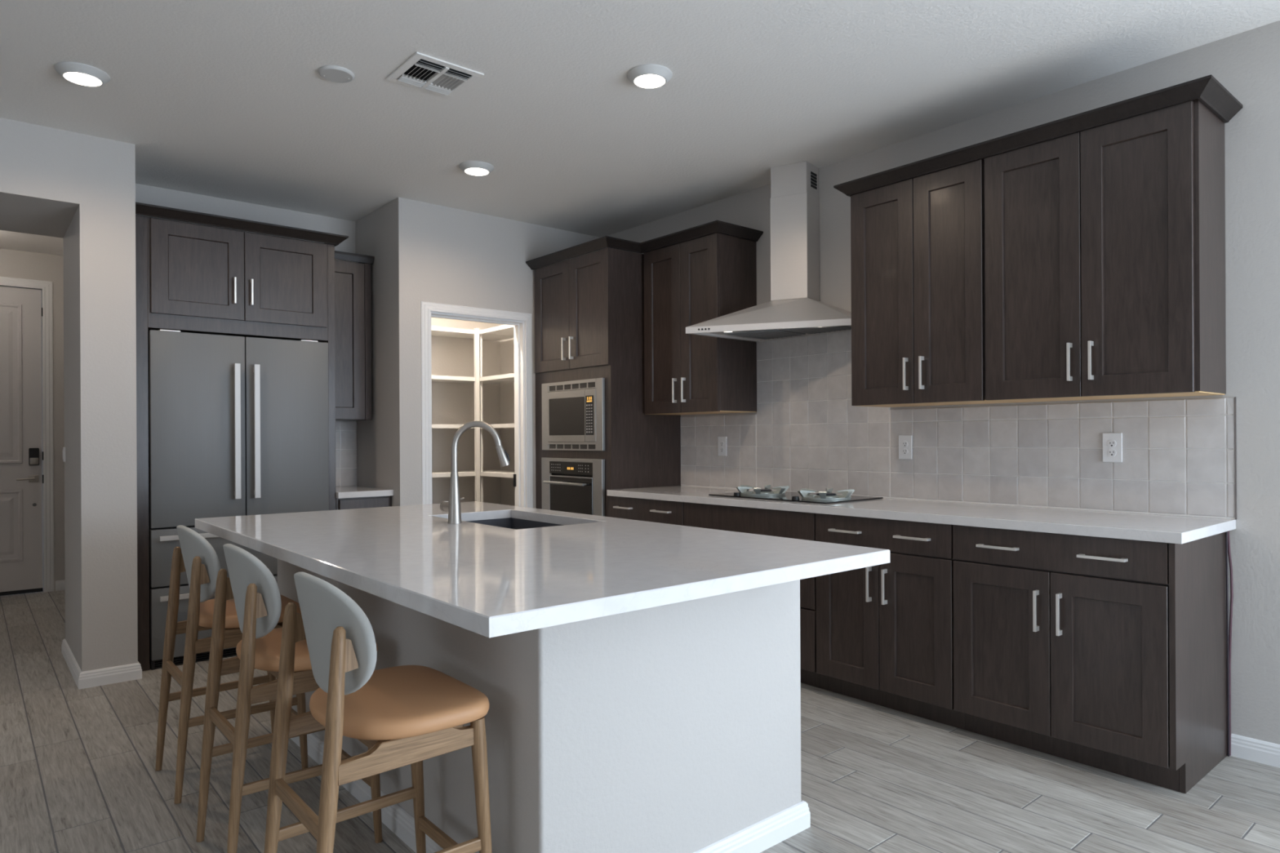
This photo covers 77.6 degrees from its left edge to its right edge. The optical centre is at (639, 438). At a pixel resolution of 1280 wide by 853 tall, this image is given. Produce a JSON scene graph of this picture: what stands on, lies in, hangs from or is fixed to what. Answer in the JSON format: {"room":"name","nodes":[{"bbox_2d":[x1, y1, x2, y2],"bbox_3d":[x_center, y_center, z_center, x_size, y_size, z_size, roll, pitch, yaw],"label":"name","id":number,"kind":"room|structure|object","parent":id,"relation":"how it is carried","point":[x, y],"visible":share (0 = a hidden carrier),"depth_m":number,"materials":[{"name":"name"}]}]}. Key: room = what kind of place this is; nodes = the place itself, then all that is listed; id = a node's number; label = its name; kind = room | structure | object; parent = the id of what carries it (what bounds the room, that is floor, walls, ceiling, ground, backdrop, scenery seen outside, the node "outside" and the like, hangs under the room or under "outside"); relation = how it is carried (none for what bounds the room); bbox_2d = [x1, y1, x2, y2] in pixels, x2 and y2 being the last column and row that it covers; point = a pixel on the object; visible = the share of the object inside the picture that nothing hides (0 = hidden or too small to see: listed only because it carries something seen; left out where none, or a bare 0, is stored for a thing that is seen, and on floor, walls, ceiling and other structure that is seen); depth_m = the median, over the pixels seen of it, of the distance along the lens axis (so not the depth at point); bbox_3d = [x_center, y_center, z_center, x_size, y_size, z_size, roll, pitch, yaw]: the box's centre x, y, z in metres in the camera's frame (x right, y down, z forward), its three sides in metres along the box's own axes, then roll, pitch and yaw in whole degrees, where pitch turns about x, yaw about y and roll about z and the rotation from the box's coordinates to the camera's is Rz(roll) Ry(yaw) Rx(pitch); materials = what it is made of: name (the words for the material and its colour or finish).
{"room":"kitchen","nodes":[
{"label":"kitchen","id":0,"kind":"room"},
{"bbox_2d":[0,248,65,591],"bbox_3d":[-5.282,-0.125,6.312,4.100,2.785,0.120,0,0,-40],"label":"wall","id":1,"kind":"structure","parent":0,"point":[13,264],"depth_m":6.61,"materials":[{"name":"grey paint"}]},
{"bbox_2d":[0,285,44,595],"bbox_3d":[-5.259,0.022,6.250,0.925,2.478,0.104,0,0,-40],"label":"door","id":2,"kind":"structure","parent":1,"relation":"in","point":[21,453],"depth_m":6.45,"materials":[{"name":"grey paint"}]},
{"bbox_2d":[0,276,53,592],"bbox_3d":[-5.257,-0.013,6.242,1.067,2.560,0.018,0,0,-40],"label":"trim","id":3,"kind":"structure","parent":1,"relation":"attached to","point":[46,286],"depth_m":6.56,"materials":[{"name":"white paint"}]},
{"bbox_2d":[55,580,65,591],"bbox_3d":[-4.787,1.224,6.636,0.134,0.082,0.016,0,0,-40],"label":"baseboard","id":4,"kind":"structure","parent":1,"relation":"attached to","point":[60,584],"depth_m":6.61,"materials":[{"name":"white paint"}]},
{"bbox_2d":[0,117,137,671],"bbox_3d":[-4.886,-0.127,2.814,5.182,2.785,0.880,0,0,-40],"label":"wall","id":5,"kind":"structure","parent":0,"point":[77,188],"depth_m":4.08,"materials":[{"name":"grey paint"}]},
{"bbox_2d":[62,447,65,462],"bbox_3d":[-3.346,0.095,4.626,0.010,0.085,0.075,0,0,-40],"label":"light switch","id":6,"kind":"object","parent":5,"relation":"attached to","point":[64,448],"visible":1,"depth_m":4.61,"materials":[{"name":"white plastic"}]},
{"bbox_2d":[61,638,142,689],"bbox_3d":[-2.994,1.214,4.411,0.272,0.082,0.913,0,0,-40],"label":"baseboard","id":7,"kind":"structure","parent":5,"relation":"attached to","point":[106,676],"depth_m":4.08,"materials":[{"name":"white paint"}]},
{"bbox_2d":[135,183,356,486],"bbox_3d":[-2.547,-0.139,5.261,1.552,2.785,0.120,0,0,-40],"label":"wall","id":8,"kind":"structure","parent":0,"point":[147,194],"depth_m":5.19,"materials":[{"name":"grey paint"}]},
{"bbox_2d":[335,421,356,486],"bbox_3d":[-2.139,0.111,5.520,0.356,0.452,0.009,0,0,-40],"label":"tiled wall","id":9,"kind":"structure","parent":8,"relation":"attached to","point":[345,432],"depth_m":5.58,"materials":[{"name":"white tile"}]},
{"bbox_2d":[334,250,374,421],"bbox_3d":[-2.034,-0.673,5.391,0.354,1.104,0.343,0,0,-40],"label":"upper cabinet","id":10,"kind":"object","parent":8,"relation":"attached to","point":[353,280],"visible":0.7,"depth_m":5.30,"materials":[{"name":"brown wood"}]},
{"bbox_2d":[431,317,500,504],"bbox_3d":[-1.722,-0.144,6.563,1.631,2.785,0.800,0,0,-40],"label":"wall","id":11,"kind":"structure","parent":0,"point":[452,403],"depth_m":7.06,"materials":[{"name":"grey paint"}]},
{"bbox_2d":[355,197,601,508],"bbox_3d":[-1.148,-0.147,5.886,1.631,2.785,0.735,0,0,-40],"label":"wall","id":12,"kind":"structure","parent":0,"point":[422,251],"depth_m":5.29,"materials":[{"name":"grey paint"}]},
{"bbox_2d":[421,301,533,507],"bbox_3d":[-1.132,0.178,5.488,0.844,2.136,0.147,0,0,-40],"label":"trim","id":13,"kind":"structure","parent":12,"relation":"attached to","point":[522,339],"depth_m":5.66,"materials":[{"name":"white paint"}]},
{"bbox_2d":[0,0,1279,255],"bbox_3d":[-2.190,-1.576,2.084,8.365,0.115,12.000,0,0,-40],"label":"ceiling","id":14,"kind":"structure","parent":0,"point":[229,100],"depth_m":3.49,"materials":[{"name":"white paint"}]},
{"bbox_2d":[54,61,110,87],"bbox_3d":[-2.334,-1.518,3.337,0.192,0.030,0.192,0,0,-40],"label":"recessed light","id":15,"kind":"object","parent":14,"relation":"in","point":[79,73],"visible":1,"depth_m":3.30,"materials":[{"name":"white plastic"}]},
{"bbox_2d":[386,51,484,98],"bbox_3d":[-0.872,-1.533,3.386,0.302,0.014,0.304,0,0,-40],"label":"ceiling vent","id":16,"kind":"object","parent":14,"relation":"in","point":[423,72],"visible":1,"depth_m":3.37,"materials":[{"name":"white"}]},
{"bbox_2d":[459,160,493,176],"bbox_3d":[-0.925,-1.525,4.518,0.192,0.030,0.192,0,0,-40],"label":"recessed light","id":17,"kind":"object","parent":14,"relation":"in","point":[477,168],"visible":1,"depth_m":4.47,"materials":[{"name":"white plastic"}]},
{"bbox_2d":[626,63,672,88],"bbox_3d":[0.041,-1.530,3.384,0.192,0.030,0.192,0,0,-40],"label":"recessed light","id":18,"kind":"object","parent":14,"relation":"in","point":[648,76],"visible":1,"depth_m":3.34,"materials":[{"name":"white plastic"}]},
{"bbox_2d":[0,590,1279,852],"bbox_3d":[-2.221,1.276,2.045,8.245,0.050,12.000,0,0,-40],"label":"floor","id":19,"kind":"structure","parent":0,"point":[78,774],"depth_m":2.83,"materials":[{"name":"grey tile"}]},
{"bbox_2d":[155,524,308,804],"bbox_3d":[-1.534,0.783,2.999,0.450,0.930,0.449,0,0,-40],"label":"bar stool","id":20,"kind":"object","parent":19,"relation":"on","point":[198,558],"visible":0.65,"depth_m":2.84,"materials":[{"name":"brown wood"}]},
{"bbox_2d":[147,328,328,670],"bbox_3d":[-2.451,0.329,4.806,0.946,1.845,0.655,0,0,-40],"label":"fridge","id":21,"kind":"object","parent":19,"relation":"on","point":[238,425],"visible":0.68,"depth_m":4.52,"materials":[{"name":"grey metal"}]},
{"bbox_2d":[135,201,348,671],"bbox_3d":[-2.446,0.002,4.821,1.132,2.499,0.674,0,0,-40],"label":"tall cabinet","id":22,"kind":"object","parent":19,"relation":"on","point":[190,277],"visible":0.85,"depth_m":4.52,"materials":[{"name":"brown wood"}]},
{"bbox_2d":[195,543,382,852],"bbox_3d":[-1.085,0.780,2.468,0.450,0.930,0.449,0,0,-40],"label":"bar stool","id":23,"kind":"object","parent":19,"relation":"on","point":[255,590],"visible":0.69,"depth_m":2.31,"materials":[{"name":"brown wood"}]},
{"bbox_2d":[336,495,391,510],"bbox_3d":[-1.936,0.812,5.284,0.354,0.874,0.622,0,0,-40],"label":"base cabinet","id":24,"kind":"object","parent":19,"relation":"on","point":[375,501],"visible":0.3,"depth_m":5.04,"materials":[{"name":"brown wood"}]},
{"bbox_2d":[335,485,393,498],"bbox_3d":[-1.931,0.355,5.277,0.354,0.038,0.627,0,0,-40],"label":"countertop","id":25,"kind":"structure","parent":24,"relation":"on","point":[350,491],"depth_m":5.08,"materials":[{"name":"white stone"}]},
{"bbox_2d":[263,572,492,852],"bbox_3d":[-0.640,0.778,1.944,0.450,0.930,0.449,0,0,-40],"label":"bar stool","id":26,"kind":"object","parent":19,"relation":"on","point":[406,715],"visible":1,"depth_m":1.85,"materials":[{"name":"brown wood"}]},
{"bbox_2d":[431,324,514,502],"bbox_3d":[-1.467,0.162,6.357,1.506,2.169,1.198,0,0,-40],"label":"pantry shelving","id":27,"kind":"object","parent":19,"relation":"on","point":[504,331],"visible":0.36,"depth_m":6.67,"materials":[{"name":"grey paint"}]},
{"bbox_2d":[277,559,810,852],"bbox_3d":[-0.534,0.805,3.012,1.021,0.876,2.118,0,0,-40],"label":"kitchen island","id":28,"kind":"object","parent":19,"relation":"on","point":[673,727],"visible":0.46,"depth_m":2.19,"materials":[{"name":"grey paint"}]},
{"bbox_2d":[195,501,889,637],"bbox_3d":[-0.568,0.348,2.813,1.309,0.038,2.448,0,0,-40],"label":"island countertop","id":29,"kind":"structure","parent":28,"relation":"on","point":[486,580],"depth_m":2.17,"materials":[{"name":"white stone"}]},
{"bbox_2d":[440,420,510,524],"bbox_3d":[-0.647,0.130,3.111,0.286,0.397,0.102,0,0,2],"label":"faucet","id":30,"kind":"object","parent":29,"relation":"on","point":[452,506],"visible":1,"depth_m":3.08,"materials":[{"name":"grey metal"}]},
{"bbox_2d":[466,517,563,529],"bbox_3d":[-0.519,0.475,3.270,0.444,0.216,0.752,0,0,-40],"label":"sink","id":31,"kind":"object","parent":29,"relation":"in","point":[509,522],"visible":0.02,"depth_m":3.60,"materials":[{"name":"grey metal"}]},
{"bbox_2d":[534,247,680,516],"bbox_3d":[-0.256,0.015,5.581,0.661,2.451,0.878,0,0,-40],"label":"oven tower","id":32,"kind":"object","parent":19,"relation":"on","point":[589,307],"visible":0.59,"depth_m":5.23,"materials":[{"name":"brown wood"}]},
{"bbox_2d":[541,457,605,516],"bbox_3d":[-0.268,0.486,5.550,0.637,0.701,0.725,0,0,-40],"label":"wall oven","id":33,"kind":"object","parent":32,"relation":"in","point":[571,485],"visible":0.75,"depth_m":5.32,"materials":[{"name":"silver metal"}]},
{"bbox_2d":[542,377,605,450],"bbox_3d":[-0.306,-0.152,5.510,0.442,0.468,0.717,0,0,-40],"label":"microwave","id":34,"kind":"object","parent":32,"relation":"in","point":[573,411],"visible":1,"depth_m":5.34,"materials":[{"name":"silver metal"}]},
{"bbox_2d":[610,496,684,525],"bbox_3d":[0.256,0.800,4.982,0.661,0.875,0.677,0,0,-40],"label":"base cabinet","id":35,"kind":"object","parent":19,"relation":"on","point":[626,508],"visible":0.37,"depth_m":4.76,"materials":[{"name":"brown wood"}]},
{"bbox_2d":[684,502,828,690],"bbox_3d":[0.772,0.797,4.373,0.661,0.875,0.918,0,0,-40],"label":"base cabinet","id":36,"kind":"object","parent":19,"relation":"on","point":[780,523],"visible":0.17,"depth_m":3.98,"materials":[{"name":"brown wood"}]},
{"bbox_2d":[815,513,964,729],"bbox_3d":[1.295,0.795,3.756,0.661,0.875,0.698,0,0,-40],"label":"base cabinet","id":37,"kind":"object","parent":19,"relation":"on","point":[885,632],"visible":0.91,"depth_m":3.52,"materials":[{"name":"brown wood"}]},
{"bbox_2d":[952,524,1227,793],"bbox_3d":[1.778,0.792,3.185,0.661,0.875,0.795,0,0,-40],"label":"base cabinet","id":38,"kind":"object","parent":19,"relation":"on","point":[1106,654],"visible":0.96,"depth_m":2.93,"materials":[{"name":"brown wood"}]},
{"bbox_2d":[606,485,1235,544],"bbox_3d":[1.046,0.339,4.060,0.646,0.038,3.124,0,0,-40],"label":"countertop","id":39,"kind":"structure","parent":38,"relation":"on","point":[1180,530],"depth_m":3.36,"materials":[{"name":"white stone"}]},
{"bbox_2d":[708,484,883,503],"bbox_3d":[0.837,0.294,4.351,0.494,0.053,0.809,0,0,-40],"label":"cooktop","id":40,"kind":"object","parent":39,"relation":"in","point":[804,495],"visible":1,"depth_m":4.22,"materials":[{"name":"silver glass"}]},
{"bbox_2d":[1225,531,1229,756],"bbox_3d":[2.263,0.791,3.067,0.019,0.870,0.007,0,0,-40],"label":"vertical trim strip","id":41,"kind":"object","parent":38,"relation":"attached to","point":[1226,532],"visible":0.88,"depth_m":3.07,"materials":[{"name":"brown wood"}]},
{"bbox_2d":[1227,530,1233,755],"bbox_3d":[2.278,0.791,3.075,0.021,0.870,0.018,0,0,-40],"label":"vertical trim strip","id":42,"kind":"object","parent":38,"relation":"attached to","point":[1228,537],"visible":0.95,"depth_m":3.08,"materials":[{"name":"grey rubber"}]},
{"bbox_2d":[499,20,1279,744],"bbox_3d":[1.189,-0.159,4.481,0.120,2.785,11.300,0,0,-40],"label":"wall","id":43,"kind":"structure","parent":0,"point":[1246,64],"depth_m":3.07,"materials":[{"name":"grey paint"}]},
{"bbox_2d":[525,220,763,270],"bbox_3d":[-0.106,-1.238,5.143,1.763,0.052,0.398,0,0,28],"label":"crown molding","id":44,"kind":"structure","parent":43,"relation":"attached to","point":[717,226],"depth_m":5.04,"materials":[{"name":"black wood"}]},
{"bbox_2d":[644,232,756,415],"bbox_3d":[0.355,-0.691,5.072,0.381,1.066,0.690,0,0,-40],"label":"upper cabinet","id":45,"kind":"object","parent":43,"relation":"attached to","point":[701,279],"visible":0.97,"depth_m":4.89,"materials":[{"name":"brown wood"}]},
{"bbox_2d":[685,160,851,342],"bbox_3d":[0.753,-1.071,4.401,0.637,0.955,0.834,0,0,-40],"label":"range hood","id":46,"kind":"object","parent":43,"relation":"attached to","point":[794,309],"visible":0.97,"depth_m":4.49,"materials":[{"name":"silver metal"}]},
{"bbox_2d":[850,158,1012,407],"bbox_3d":[1.398,-0.697,3.841,0.381,1.066,0.681,0,0,-40],"label":"upper cabinet","id":47,"kind":"object","parent":43,"relation":"attached to","point":[917,267],"visible":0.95,"depth_m":3.71,"materials":[{"name":"brown wood"}]},
{"bbox_2d":[833,74,1242,196],"bbox_3d":[1.642,-1.247,3.530,0.403,0.052,1.592,0,0,-40],"label":"crown molding","id":48,"kind":"structure","parent":47,"relation":"attached to","point":[1212,94],"depth_m":3.18,"materials":[{"name":"black wood"}]},
{"bbox_2d":[680,330,1236,519],"bbox_3d":[1.288,-0.147,4.264,0.010,0.932,3.126,0,0,-40],"label":"tiled wall","id":49,"kind":"structure","parent":43,"relation":"attached to","point":[1180,456],"depth_m":3.91,"materials":[{"name":"white tile"}]},
{"bbox_2d":[717,436,726,456],"bbox_3d":[0.531,0.053,5.146,0.009,0.125,0.076,0,0,-40],"label":"power outlet","id":50,"kind":"object","parent":49,"relation":"attached to","point":[722,441],"visible":1,"depth_m":5.14,"materials":[{"name":"white plastic"}]},
{"bbox_2d":[898,435,911,459],"bbox_3d":[1.380,0.047,4.144,0.009,0.125,0.076,0,0,-40],"label":"power outlet","id":51,"kind":"object","parent":49,"relation":"attached to","point":[904,441],"visible":1,"depth_m":4.14,"materials":[{"name":"white plastic"}]},
{"bbox_2d":[902,440,907,447],"bbox_3d":[1.378,0.031,4.142,0.002,0.033,0.033,0,0,-40],"label":"receptacle","id":52,"kind":"object","parent":51,"relation":"attached to","point":[904,443],"depth_m":4.14,"materials":[{"name":"white plastic"}]},
{"bbox_2d":[902,448,907,454],"bbox_3d":[1.378,0.070,4.142,0.002,0.033,0.033,0,0,-40],"label":"receptacle","id":53,"kind":"object","parent":51,"relation":"attached to","point":[904,451],"depth_m":4.14,"materials":[{"name":"white plastic"}]},
{"bbox_2d":[1102,432,1122,462],"bbox_3d":[2.013,0.040,3.396,0.009,0.125,0.076,0,0,-40],"label":"power outlet","id":54,"kind":"object","parent":49,"relation":"attached to","point":[1112,442],"visible":1,"depth_m":3.39,"materials":[{"name":"white plastic"}]},
{"bbox_2d":[1107,440,1115,447],"bbox_3d":[2.011,0.024,3.394,0.002,0.033,0.033,0,0,-40],"label":"receptacle","id":55,"kind":"object","parent":54,"relation":"attached to","point":[1111,443],"depth_m":3.39,"materials":[{"name":"white plastic"}]},
{"bbox_2d":[1107,448,1115,456],"bbox_3d":[2.011,0.063,3.394,0.002,0.033,0.033,0,0,-40],"label":"receptacle","id":56,"kind":"object","parent":54,"relation":"attached to","point":[1111,452],"depth_m":3.39,"materials":[{"name":"white plastic"}]},
{"bbox_2d":[984,98,1226,402],"bbox_3d":[1.875,-0.699,3.278,0.381,1.066,0.794,0,0,-40],"label":"upper cabinet","id":57,"kind":"object","parent":43,"relation":"attached to","point":[1104,245],"visible":1,"depth_m":3.10,"materials":[{"name":"brown wood"}]},
{"bbox_2d":[1231,733,1279,768],"bbox_3d":[3.536,1.181,1.613,0.016,0.082,3.858,0,0,-40],"label":"baseboard","id":58,"kind":"structure","parent":43,"relation":"attached to","point":[1252,749],"depth_m":3.02,"materials":[{"name":"white paint"}]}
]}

